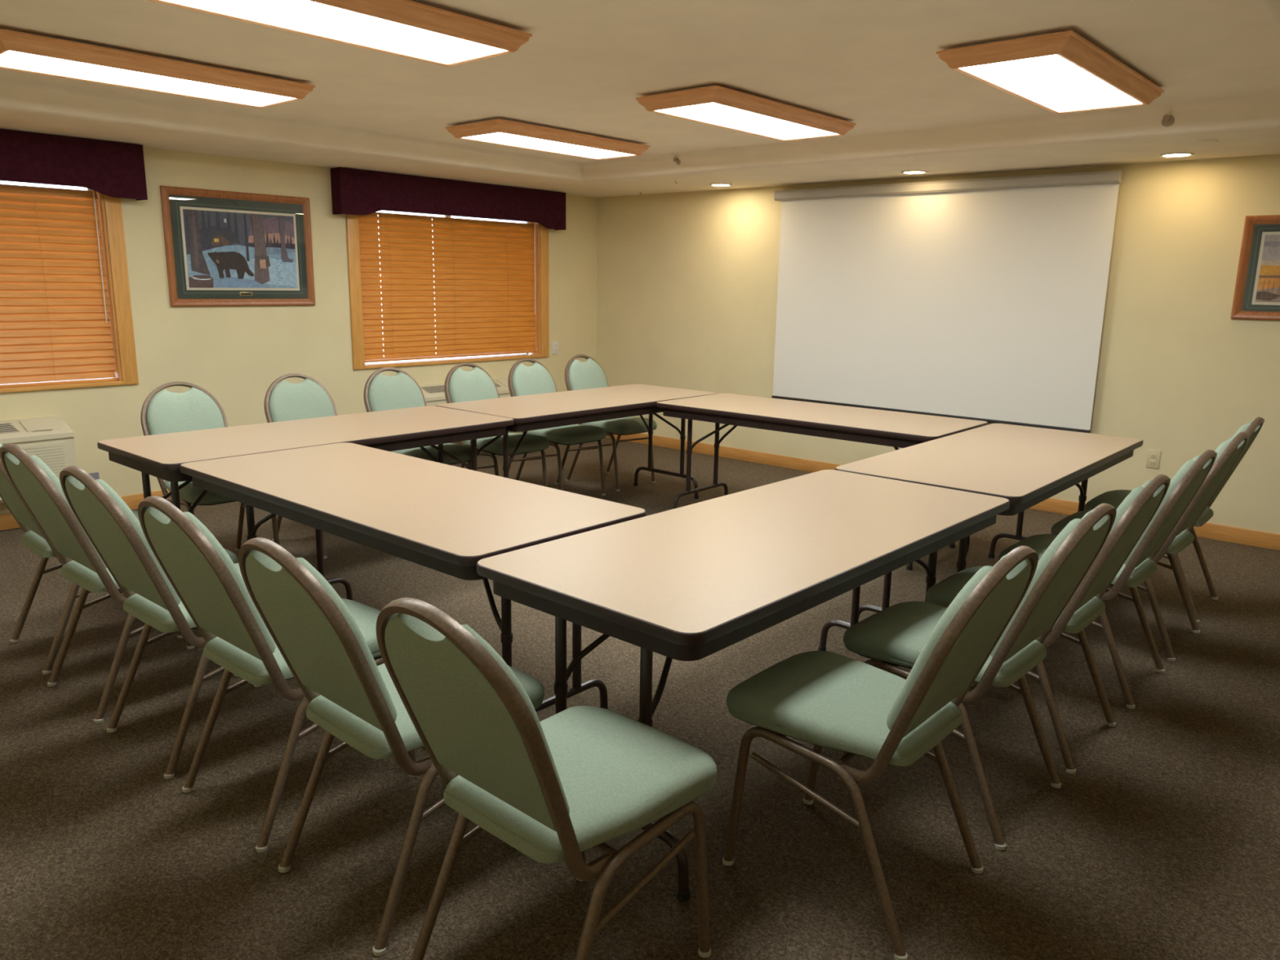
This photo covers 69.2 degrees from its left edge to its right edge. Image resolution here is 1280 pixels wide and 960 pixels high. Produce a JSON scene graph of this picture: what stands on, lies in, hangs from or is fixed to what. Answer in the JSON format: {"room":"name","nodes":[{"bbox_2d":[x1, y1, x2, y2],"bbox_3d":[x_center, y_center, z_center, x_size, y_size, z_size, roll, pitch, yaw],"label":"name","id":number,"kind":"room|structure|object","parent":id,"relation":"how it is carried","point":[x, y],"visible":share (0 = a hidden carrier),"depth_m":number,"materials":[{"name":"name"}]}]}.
{"room":"conference room","nodes":[
{"label":"conference room","id":0,"kind":"room"},
{"bbox_2d":[0,146,597,514],"bbox_3d":[-2.713,-1.215,6.293,0.140,2.600,7.080,11,16,40],"label":"wall","id":1,"kind":"structure","parent":0,"point":[234,353],"depth_m":6.28,"materials":[{"name":"beige paint"}]},
{"bbox_2d":[0,416,76,502],"bbox_3d":[-3.728,-0.076,5.106,0.217,0.435,1.070,11,16,40],"label":"air conditioner","id":2,"kind":"object","parent":1,"relation":"attached to","point":[50,438],"visible":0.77,"depth_m":5.33,"materials":[{"name":"beige plastic"}]},
{"bbox_2d":[0,422,19,433],"bbox_3d":[-3.656,-0.274,5.142,0.110,0.044,0.345,11,16,40],"label":"vent","id":3,"kind":"object","parent":2,"relation":"attached to","point":[5,428],"depth_m":5.24,"materials":[{"name":"beige plastic"}]},
{"bbox_2d":[20,442,68,479],"bbox_3d":[-3.658,-0.021,5.044,0.008,0.255,0.985,11,16,40],"label":"grille","id":4,"kind":"object","parent":2,"relation":"attached to","point":[55,455],"depth_m":5.33,"materials":[{"name":"beige plastic"}]},
{"bbox_2d":[0,187,138,392],"bbox_3d":[-3.841,-1.112,4.991,0.155,1.319,1.987,11,16,40],"label":"window","id":5,"kind":"structure","parent":1,"relation":"in","point":[112,206],"depth_m":5.64,"materials":[{"name":"brown wood"}]},
{"bbox_2d":[0,183,116,387],"bbox_3d":[-3.829,-1.076,4.987,0.061,1.200,1.767,11,16,40],"label":"blind","id":6,"kind":"object","parent":5,"relation":"attached to","point":[55,323],"visible":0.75,"depth_m":5.43,"materials":[{"name":"orange wood"}]},
{"bbox_2d":[0,128,147,200],"bbox_3d":[-3.743,-1.688,4.783,0.124,0.312,2.215,11,16,40],"label":"valance","id":7,"kind":"object","parent":1,"relation":"attached to","point":[108,168],"visible":1,"depth_m":5.27,"materials":[{"name":"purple fabric"}]},
{"bbox_2d":[88,471,99,479],"bbox_3d":[-3.368,0.019,5.706,0.010,0.125,0.085,11,16,40],"label":"wall outlet","id":8,"kind":"object","parent":1,"relation":"attached to","point":[95,475],"visible":0.15,"depth_m":5.71,"materials":[{"name":"grey plastic"}]},
{"bbox_2d":[160,185,315,306],"bbox_3d":[-2.641,-1.532,6.175,0.024,0.735,0.992,11,16,40],"label":"framed picture","id":9,"kind":"object","parent":1,"relation":"attached to","point":[223,248],"visible":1,"depth_m":6.14,"materials":[{"name":"brown wood"}]},
{"bbox_2d":[182,208,297,288],"bbox_3d":[-2.640,-1.526,6.176,0.006,0.485,0.744,11,16,40],"label":"print","id":10,"kind":"object","parent":9,"relation":"attached to","point":[223,248],"depth_m":6.16},
{"bbox_2d":[0,444,485,530],"bbox_3d":[-2.677,0.021,6.505,0.013,0.095,6.800,11,16,40],"label":"baseboard","id":11,"kind":"structure","parent":1,"relation":"attached to","point":[7,522],"depth_m":5.86,"materials":[{"name":"brown wood"}]},
{"bbox_2d":[345,213,549,369],"bbox_3d":[-1.521,-1.622,7.559,0.155,1.319,1.979,11,16,40],"label":"window","id":12,"kind":"structure","parent":1,"relation":"in","point":[541,237],"depth_m":7.47,"materials":[{"name":"brown wood"}]},
{"bbox_2d":[358,212,537,362],"bbox_3d":[-1.509,-1.595,7.553,0.061,1.182,1.759,11,16,40],"label":"blind","id":13,"kind":"object","parent":12,"relation":"attached to","point":[484,278],"visible":0.94,"depth_m":7.49,"materials":[{"name":"orange wood"}]},
{"bbox_2d":[330,167,565,230],"bbox_3d":[-1.421,-2.199,7.354,0.124,0.312,2.190,11,16,40],"label":"valance","id":14,"kind":"object","parent":1,"relation":"attached to","point":[357,192],"visible":1,"depth_m":7.13,"materials":[{"name":"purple fabric"}]},
{"bbox_2d":[419,377,511,431],"bbox_3d":[-1.391,-0.590,7.694,0.217,0.435,1.070,11,16,40],"label":"air conditioner","id":15,"kind":"object","parent":1,"relation":"attached to","point":[434,393],"visible":0.2,"depth_m":7.38,"materials":[{"name":"beige plastic"}]},
{"bbox_2d":[420,385,444,393],"bbox_3d":[-1.571,-0.734,7.447,0.102,0.040,0.390,11,16,40],"label":"vent","id":16,"kind":"object","parent":15,"relation":"attached to","point":[425,388],"depth_m":7.37,"materials":[{"name":"beige plastic"}]},
{"bbox_2d":[429,395,511,405],"bbox_3d":[-1.320,-0.535,7.632,0.008,0.255,0.985,11,16,40],"label":"grille","id":17,"kind":"object","parent":15,"relation":"attached to","point":[434,402],"depth_m":7.31,"materials":[{"name":"beige plastic"}]},
{"bbox_2d":[551,341,558,354],"bbox_3d":[-0.769,-1.200,8.431,0.010,0.115,0.075,11,16,40],"label":"wall outlet","id":18,"kind":"object","parent":1,"relation":"attached to","point":[554,344],"visible":1,"depth_m":8.42,"materials":[{"name":"white plastic"}]},
{"bbox_2d":[0,437,1279,959],"bbox_3d":[0.308,0.728,3.950,8.595,0.120,7.400,11,16,40],"label":"floor","id":19,"kind":"structure","parent":0,"point":[1162,842],"depth_m":2.65,"materials":[{"name":"brown carpet"}]},
{"bbox_2d":[0,442,182,674],"bbox_3d":[-2.221,0.206,3.682,0.460,0.929,0.660,12,16,42],"label":"banquet chair","id":20,"kind":"object","parent":19,"relation":"on","point":[33,538],"visible":0.36,"depth_m":3.50,"materials":[{"name":"green fabric"}]},
{"bbox_2d":[0,443,238,723],"bbox_3d":[-1.826,0.292,3.311,0.460,0.929,0.660,11,16,39],"label":"banquet chair","id":21,"kind":"object","parent":19,"relation":"on","point":[39,488],"visible":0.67,"depth_m":3.10,"materials":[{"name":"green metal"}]},
{"bbox_2d":[59,466,262,779],"bbox_3d":[-1.420,0.370,2.978,0.460,0.929,0.660,11,16,39],"label":"banquet chair","id":22,"kind":"object","parent":19,"relation":"on","point":[114,531],"visible":0.7,"depth_m":2.77,"materials":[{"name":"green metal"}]},
{"bbox_2d":[140,381,279,551],"bbox_3d":[-2.166,-0.005,4.675,0.660,0.929,0.460,11,16,40],"label":"banquet chair","id":23,"kind":"object","parent":19,"relation":"on","point":[196,408],"visible":0.44,"depth_m":4.71,"materials":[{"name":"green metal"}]},
{"bbox_2d":[137,495,417,853],"bbox_3d":[-1.003,0.451,2.634,0.460,0.929,0.660,11,16,39],"label":"banquet chair","id":24,"kind":"object","parent":19,"relation":"on","point":[210,586],"visible":0.74,"depth_m":2.43,"materials":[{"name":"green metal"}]},
{"bbox_2d":[263,373,337,558],"bbox_3d":[-1.752,-0.106,5.176,0.660,0.929,0.460,11,16,40],"label":"banquet chair","id":25,"kind":"object","parent":19,"relation":"on","point":[308,398],"visible":0.36,"depth_m":5.22,"materials":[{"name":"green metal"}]},
{"bbox_2d":[97,405,514,629],"bbox_3d":[-1.553,0.110,4.644,0.762,0.737,1.829,11,16,40],"label":"folding table","id":26,"kind":"object","parent":19,"relation":"on","point":[161,456],"visible":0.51,"depth_m":4.41,"materials":[{"name":"beige laminate"}]},
{"bbox_2d":[238,537,544,955],"bbox_3d":[-0.585,0.535,2.274,0.460,0.929,0.660,12,16,41],"label":"banquet chair","id":27,"kind":"object","parent":19,"relation":"on","point":[321,642],"visible":0.69,"depth_m":2.07,"materials":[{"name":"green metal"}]},
{"bbox_2d":[179,442,645,712],"bbox_3d":[-0.904,0.379,3.439,1.829,0.737,0.762,11,16,40],"label":"folding table","id":28,"kind":"object","parent":19,"relation":"on","point":[445,518],"visible":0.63,"depth_m":3.13,"materials":[{"name":"beige laminate"}]},
{"bbox_2d":[363,367,471,469],"bbox_3d":[-1.337,-0.197,5.633,0.660,0.929,0.460,11,16,40],"label":"banquet chair","id":29,"kind":"object","parent":19,"relation":"on","point":[381,392],"visible":0.4,"depth_m":5.63,"materials":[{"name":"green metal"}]},
{"bbox_2d":[444,362,549,487],"bbox_3d":[-0.935,-0.276,6.037,0.660,0.929,0.460,11,16,40],"label":"banquet chair","id":30,"kind":"object","parent":19,"relation":"on","point":[460,385],"visible":0.54,"depth_m":6.01,"materials":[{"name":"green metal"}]},
{"bbox_2d":[375,597,716,959],"bbox_3d":[-0.175,0.619,1.915,0.460,0.929,0.660,12,16,41],"label":"banquet chair","id":31,"kind":"object","parent":19,"relation":"on","point":[575,780],"visible":1,"depth_m":1.78,"materials":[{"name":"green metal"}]},
{"bbox_2d":[507,358,606,495],"bbox_3d":[-0.581,-0.359,6.451,0.660,0.929,0.460,11,16,40],"label":"banquet chair","id":32,"kind":"object","parent":19,"relation":"on","point":[522,380],"visible":0.66,"depth_m":6.42,"materials":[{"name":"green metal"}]},
{"bbox_2d":[435,383,717,498],"bbox_3d":[-0.346,-0.160,6.001,0.762,0.737,1.829,12,16,41],"label":"folding table","id":33,"kind":"object","parent":19,"relation":"on","point":[557,409],"visible":0.72,"depth_m":5.70,"materials":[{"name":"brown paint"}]},
{"bbox_2d":[564,354,657,491],"bbox_3d":[-0.225,-0.445,6.882,0.660,0.929,0.460,11,16,40],"label":"banquet chair","id":34,"kind":"object","parent":19,"relation":"on","point":[579,375],"visible":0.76,"depth_m":6.85,"materials":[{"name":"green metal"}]},
{"bbox_2d":[476,469,1009,902],"bbox_3d":[0.433,0.503,2.962,0.762,0.737,1.829,12,16,41],"label":"folding table","id":35,"kind":"object","parent":19,"relation":"on","point":[692,582],"visible":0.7,"depth_m":2.53,"materials":[{"name":"beige laminate"}]},
{"bbox_2d":[656,393,987,570],"bbox_3d":[1.018,-0.045,5.573,1.829,0.737,0.762,11,16,39],"label":"folding table","id":36,"kind":"object","parent":19,"relation":"on","point":[896,429],"visible":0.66,"depth_m":5.36,"materials":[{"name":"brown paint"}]},
{"bbox_2d":[722,545,1038,959],"bbox_3d":[0.570,0.553,2.281,0.660,0.929,0.460,11,16,40],"label":"banquet chair","id":37,"kind":"object","parent":19,"relation":"on","point":[828,700],"visible":1,"depth_m":2.16,"materials":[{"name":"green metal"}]},
{"bbox_2d":[837,502,1116,850],"bbox_3d":[0.958,0.470,2.700,0.660,0.929,0.460,12,16,41],"label":"banquet chair","id":38,"kind":"object","parent":19,"relation":"on","point":[895,636],"visible":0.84,"depth_m":2.53,"materials":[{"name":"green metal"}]},
{"bbox_2d":[835,423,1142,622],"bbox_3d":[1.661,0.233,4.325,0.762,0.737,1.829,11,16,39],"label":"folding table","id":39,"kind":"object","parent":19,"relation":"on","point":[1026,466],"visible":0.66,"depth_m":4.03,"materials":[{"name":"brown laminate"}]},
{"bbox_2d":[925,474,1170,773],"bbox_3d":[1.328,0.392,3.094,0.660,0.929,0.460,11,16,40],"label":"banquet chair","id":40,"kind":"object","parent":19,"relation":"on","point":[1138,508],"visible":0.62,"depth_m":2.90,"materials":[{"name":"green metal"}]},
{"bbox_2d":[998,448,1217,708],"bbox_3d":[1.754,0.302,3.549,0.660,0.929,0.460,11,16,40],"label":"banquet chair","id":41,"kind":"object","parent":19,"relation":"on","point":[1139,566],"visible":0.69,"depth_m":3.35,"materials":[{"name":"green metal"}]},
{"bbox_2d":[1051,431,1249,661],"bbox_3d":[2.152,0.216,3.982,0.660,0.929,0.460,12,16,41],"label":"banquet chair","id":42,"kind":"object","parent":19,"relation":"on","point":[1228,451],"visible":0.52,"depth_m":3.78,"materials":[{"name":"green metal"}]},
{"bbox_2d":[1084,417,1264,622],"bbox_3d":[2.510,0.128,4.422,0.660,0.929,0.460,11,16,40],"label":"banquet chair","id":43,"kind":"object","parent":19,"relation":"on","point":[1114,498],"visible":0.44,"depth_m":4.39,"materials":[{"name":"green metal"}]},
{"bbox_2d":[0,0,1279,197],"bbox_3d":[0.347,-1.570,3.458,8.035,0.138,6.840,11,16,40],"label":"ceiling","id":44,"kind":"structure","parent":0,"point":[875,65],"depth_m":4.35,"materials":[{"name":"beige paint"}]},
{"bbox_2d":[0,27,315,108],"bbox_3d":[-2.123,-1.765,4.030,0.491,0.078,1.273,11,16,40],"label":"ceiling light","id":45,"kind":"object","parent":44,"relation":"attached to","point":[20,51],"visible":1,"depth_m":3.90,"materials":[{"name":"white plastic"}]},
{"bbox_2d":[0,50,294,106],"bbox_3d":[-2.124,-1.736,4.036,0.366,0.006,1.166,11,16,40],"label":"diffuser","id":46,"kind":"object","parent":45,"relation":"attached to","point":[18,60],"depth_m":3.99,"materials":[{"name":"white plastic"}]},
{"bbox_2d":[148,0,532,66],"bbox_3d":[-0.997,-1.538,3.058,0.491,0.078,1.273,11,16,40],"label":"ceiling light","id":47,"kind":"object","parent":44,"relation":"attached to","point":[407,28],"visible":1,"depth_m":3.10,"materials":[{"name":"white plastic"}]},
{"bbox_2d":[445,117,649,159],"bbox_3d":[-0.542,-2.112,5.781,0.491,0.078,1.273,11,16,40],"label":"ceiling light","id":48,"kind":"object","parent":44,"relation":"attached to","point":[500,131],"visible":1,"depth_m":5.60,"materials":[{"name":"white plastic"}]},
{"bbox_2d":[462,132,633,158],"bbox_3d":[-0.542,-2.084,5.787,0.366,0.006,1.166,11,16,40],"label":"diffuser","id":49,"kind":"object","parent":48,"relation":"attached to","point":[515,140],"depth_m":5.73,"materials":[{"name":"white plastic"}]},
{"bbox_2d":[673,157,680,164],"bbox_3d":[0.263,-2.264,6.564,0.072,0.072,0.054,11,16,40],"label":"sprinkler head","id":50,"kind":"object","parent":44,"relation":"attached to","point":[677,161],"visible":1,"depth_m":6.56},
{"bbox_2d":[710,183,731,186],"bbox_3d":[0.630,-2.299,7.232,0.172,0.008,0.172,11,16,40],"label":"recessed light","id":51,"kind":"object","parent":44,"relation":"in","point":[712,184],"visible":1,"depth_m":7.21,"materials":[{"name":"white glass"}]},
{"bbox_2d":[635,84,856,141],"bbox_3d":[0.584,-1.885,4.809,0.491,0.078,1.273,11,16,40],"label":"ceiling light","id":52,"kind":"object","parent":44,"relation":"attached to","point":[715,105],"visible":1,"depth_m":4.61,"materials":[{"name":"white plastic"}]},
{"bbox_2d":[655,102,836,139],"bbox_3d":[0.584,-1.857,4.815,0.366,0.006,1.166,11,16,40],"label":"diffuser","id":53,"kind":"object","parent":52,"relation":"attached to","point":[723,115],"depth_m":4.76,"materials":[{"name":"white plastic"}]},
{"bbox_2d":[901,170,927,174],"bbox_3d":[1.838,-2.061,6.216,0.172,0.008,0.172,11,16,40],"label":"recessed light","id":54,"kind":"object","parent":44,"relation":"in","point":[908,172],"visible":1,"depth_m":6.21,"materials":[{"name":"white"}]},
{"bbox_2d":[936,30,1164,114],"bbox_3d":[1.726,-1.655,3.823,0.491,0.078,1.273,11,16,40],"label":"ceiling light","id":55,"kind":"object","parent":44,"relation":"attached to","point":[1057,72],"visible":1,"depth_m":3.60,"materials":[{"name":"white plastic"}]},
{"bbox_2d":[960,54,1142,111],"bbox_3d":[1.725,-1.627,3.829,0.366,0.006,1.166,11,16,40],"label":"diffuser","id":56,"kind":"object","parent":55,"relation":"attached to","point":[1050,82],"depth_m":3.76,"materials":[{"name":"white plastic"}]},
{"bbox_2d":[1161,114,1174,126],"bbox_3d":[2.591,-1.776,4.558,0.072,0.072,0.054,11,16,40],"label":"sprinkler head","id":57,"kind":"object","parent":44,"relation":"attached to","point":[1167,120],"visible":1,"depth_m":4.56},
{"bbox_2d":[1159,152,1194,157],"bbox_3d":[3.021,-1.828,5.221,0.172,0.008,0.172,11,16,40],"label":"recessed light","id":58,"kind":"object","parent":44,"relation":"in","point":[1173,154],"visible":1,"depth_m":5.22,"materials":[{"name":"white"}]},
{"bbox_2d":[1195,139,1218,144],"bbox_3d":[2.894,-1.724,4.736,0.100,0.012,0.100,11,16,40],"label":"smoke detector","id":59,"kind":"object","parent":44,"relation":"attached to","point":[1204,141],"visible":1,"depth_m":4.71,"materials":[{"name":"beige paint"}]},
{"bbox_2d":[596,154,1279,533],"bbox_3d":[2.684,-1.097,6.167,8.135,2.600,0.140,11,16,40],"label":"wall","id":60,"kind":"structure","parent":0,"point":[687,282],"depth_m":5.83,"materials":[{"name":"beige paint"}]},
{"bbox_2d":[605,433,1279,550],"bbox_3d":[2.565,0.129,6.414,7.982,0.095,0.013,11,16,40],"label":"baseboard","id":61,"kind":"structure","parent":60,"relation":"attached to","point":[1208,531],"depth_m":7.35,"materials":[{"name":"brown wood"}]},
{"bbox_2d":[771,169,1124,433],"bbox_3d":[1.987,-1.272,6.593,2.472,1.617,0.108,11,16,40],"label":"projection screen","id":62,"kind":"object","parent":60,"relation":"attached to","point":[984,299],"visible":0.98,"depth_m":6.43,"materials":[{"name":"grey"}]},
{"bbox_2d":[1145,448,1160,468],"bbox_3d":[3.202,-0.131,5.789,0.075,0.115,0.010,11,16,40],"label":"wall outlet","id":63,"kind":"object","parent":60,"relation":"attached to","point":[1153,460],"visible":1,"depth_m":5.79,"materials":[{"name":"beige plastic"}]},
{"bbox_2d":[1149,459,1155,465],"bbox_3d":[3.199,-0.110,5.791,0.032,0.028,0.003,11,16,40],"label":"socket","id":64,"kind":"object","parent":63,"relation":"attached to","point":[1152,462],"depth_m":5.79,"materials":[{"name":"beige plastic"}]},
{"bbox_2d":[1150,453,1156,457],"bbox_3d":[3.200,-0.151,5.782,0.032,0.028,0.003,11,16,40],"label":"socket","id":65,"kind":"object","parent":63,"relation":"attached to","point":[1152,455],"depth_m":5.78,"materials":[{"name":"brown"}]},
{"bbox_2d":[1230,214,1279,320],"bbox_3d":[3.815,-1.146,5.024,0.990,0.577,0.024,11,16,40],"label":"framed picture","id":66,"kind":"object","parent":60,"relation":"attached to","point":[1256,296],"visible":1,"depth_m":5.28,"materials":[{"name":"brown wood"}]},
{"bbox_2d":[1255,234,1279,302],"bbox_3d":[3.816,-1.144,5.025,0.774,0.371,0.002,11,16,40],"label":"print","id":67,"kind":"object","parent":66,"relation":"attached to","point":[1268,260],"depth_m":5.25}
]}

